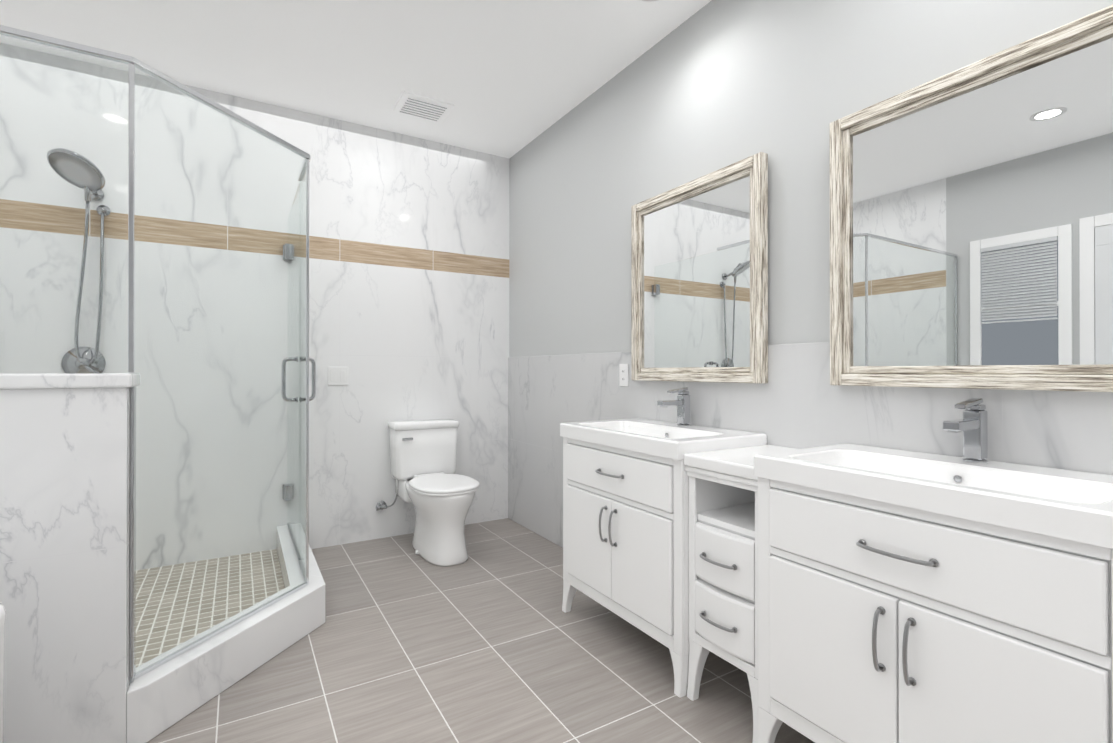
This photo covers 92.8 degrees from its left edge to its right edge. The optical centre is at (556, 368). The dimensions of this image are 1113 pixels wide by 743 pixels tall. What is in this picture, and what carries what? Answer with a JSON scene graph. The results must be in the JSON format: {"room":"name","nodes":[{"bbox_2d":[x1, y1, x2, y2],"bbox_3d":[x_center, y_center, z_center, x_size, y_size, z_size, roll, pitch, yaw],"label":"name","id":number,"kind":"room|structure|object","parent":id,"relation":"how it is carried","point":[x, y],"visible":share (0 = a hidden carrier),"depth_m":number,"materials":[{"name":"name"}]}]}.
{"room":"bathroom","nodes":[
{"label":"bathroom","id":0,"kind":"room"},
{"bbox_2d":[0,43,507,569],"bbox_3d":[-1.764,-0.232,3.090,3.240,2.670,0.003,0,0,-31],"label":"wall","id":1,"kind":"structure","parent":0,"point":[482,298],"depth_m":3.09,"materials":[{"name":"stone"}]},
{"bbox_2d":[47,148,110,372],"bbox_3d":[-2.322,-0.482,2.579,0.216,1.077,0.304,0,0,-31],"label":"shower head","id":2,"kind":"object","parent":1,"relation":"attached to","point":[90,179],"depth_m":2.63},
{"bbox_2d":[328,367,347,384],"bbox_3d":[-1.368,0.044,3.322,0.120,0.116,0.008,0,0,-31],"label":"switch plate","id":3,"kind":"object","parent":1,"relation":"attached to","point":[337,375],"visible":1,"depth_m":3.32,"materials":[{"name":"white plastic"}]},
{"bbox_2d":[0,0,710,158],"bbox_3d":[-0.402,-1.574,0.823,3.300,0.001,5.300,0,0,-31],"label":"ceiling","id":4,"kind":"structure","parent":0,"point":[509,79],"depth_m":2.60,"materials":[{"name":"white paint"}]},
{"bbox_2d":[392,91,454,122],"bbox_3d":[-0.798,-1.557,3.174,0.300,0.018,0.260,0,0,-31],"label":"ceiling vent","id":5,"kind":"object","parent":4,"relation":"in","point":[421,107],"visible":1,"depth_m":3.15,"materials":[{"name":"white plastic"}]},
{"bbox_2d":[146,518,814,742],"bbox_3d":[-0.402,1.096,0.814,3.300,0.001,5.300,0,0,-31],"label":"floor","id":6,"kind":"structure","parent":0,"point":[489,640],"depth_m":1.93,"materials":[{"name":"tile"}]},
{"bbox_2d":[0,603,5,742],"bbox_3d":[-1.206,0.721,0.138,1.045,0.745,1.865,0,0,-31],"label":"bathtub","id":7,"kind":"object","parent":6,"relation":"on","point":[2,629],"visible":1,"depth_m":1.16,"materials":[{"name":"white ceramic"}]},
{"bbox_2d":[0,25,325,742],"bbox_3d":[-1.942,0.086,2.030,1.905,2.027,1.634,0,0,-31],"label":"shower","id":8,"kind":"object","parent":6,"relation":"on","point":[106,641],"visible":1,"depth_m":1.51,"materials":[{"name":"stone"}]},
{"bbox_2d":[376,419,479,566],"bbox_3d":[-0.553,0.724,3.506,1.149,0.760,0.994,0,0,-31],"label":"toilet","id":9,"kind":"object","parent":6,"relation":"on","point":[435,489],"visible":1,"depth_m":3.18,"materials":[{"name":"white ceramic"}]},
{"bbox_2d":[560,387,766,697],"bbox_3d":[0.392,0.590,2.201,0.485,1.020,0.760,0,0,-31],"label":"bathroom vanity","id":10,"kind":"object","parent":6,"relation":"on","point":[626,519],"visible":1,"depth_m":2.01,"materials":[{"name":"white wood"}]},
{"bbox_2d":[684,445,796,742],"bbox_3d":[0.676,0.691,1.753,0.460,0.814,0.297,0,0,-31],"label":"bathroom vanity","id":11,"kind":"object","parent":6,"relation":"on","point":[723,554],"visible":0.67,"depth_m":1.67,"materials":[{"name":"white wood"}]},
{"bbox_2d":[754,398,1112,742],"bbox_3d":[0.938,0.587,1.292,0.485,1.020,0.760,0,0,-31],"label":"bathroom vanity","id":12,"kind":"object","parent":6,"relation":"on","point":[904,596],"visible":1,"depth_m":1.16,"materials":[{"name":"white wood"}]},
{"bbox_2d":[508,0,1112,547],"bbox_3d":[1.008,-0.236,1.664,0.012,2.670,5.300,0,0,-31],"label":"wall","id":13,"kind":"structure","parent":0,"point":[737,80],"depth_m":2.08,"materials":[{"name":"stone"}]},
{"bbox_2d":[619,364,628,385],"bbox_3d":[0.348,0.032,2.742,0.008,0.116,0.072,0,0,-31],"label":"electrical outlet plate","id":14,"kind":"object","parent":13,"relation":"attached to","point":[623,374],"visible":1,"depth_m":2.74,"materials":[{"name":"white plastic"}]},
{"bbox_2d":[631,152,767,383],"bbox_3d":[0.585,-0.378,2.317,0.040,0.867,0.765,0,0,-31],"label":"mirror","id":15,"kind":"object","parent":13,"relation":"attached to","point":[699,279],"visible":1,"depth_m":2.25,"materials":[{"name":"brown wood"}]},
{"bbox_2d":[829,5,1112,391],"bbox_3d":[1.107,-0.381,1.445,0.040,0.867,0.738,0,0,-31],"label":"mirror","id":16,"kind":"object","parent":13,"relation":"attached to","point":[971,216],"visible":1,"depth_m":1.40,"materials":[{"name":"brown wood"}]}
]}

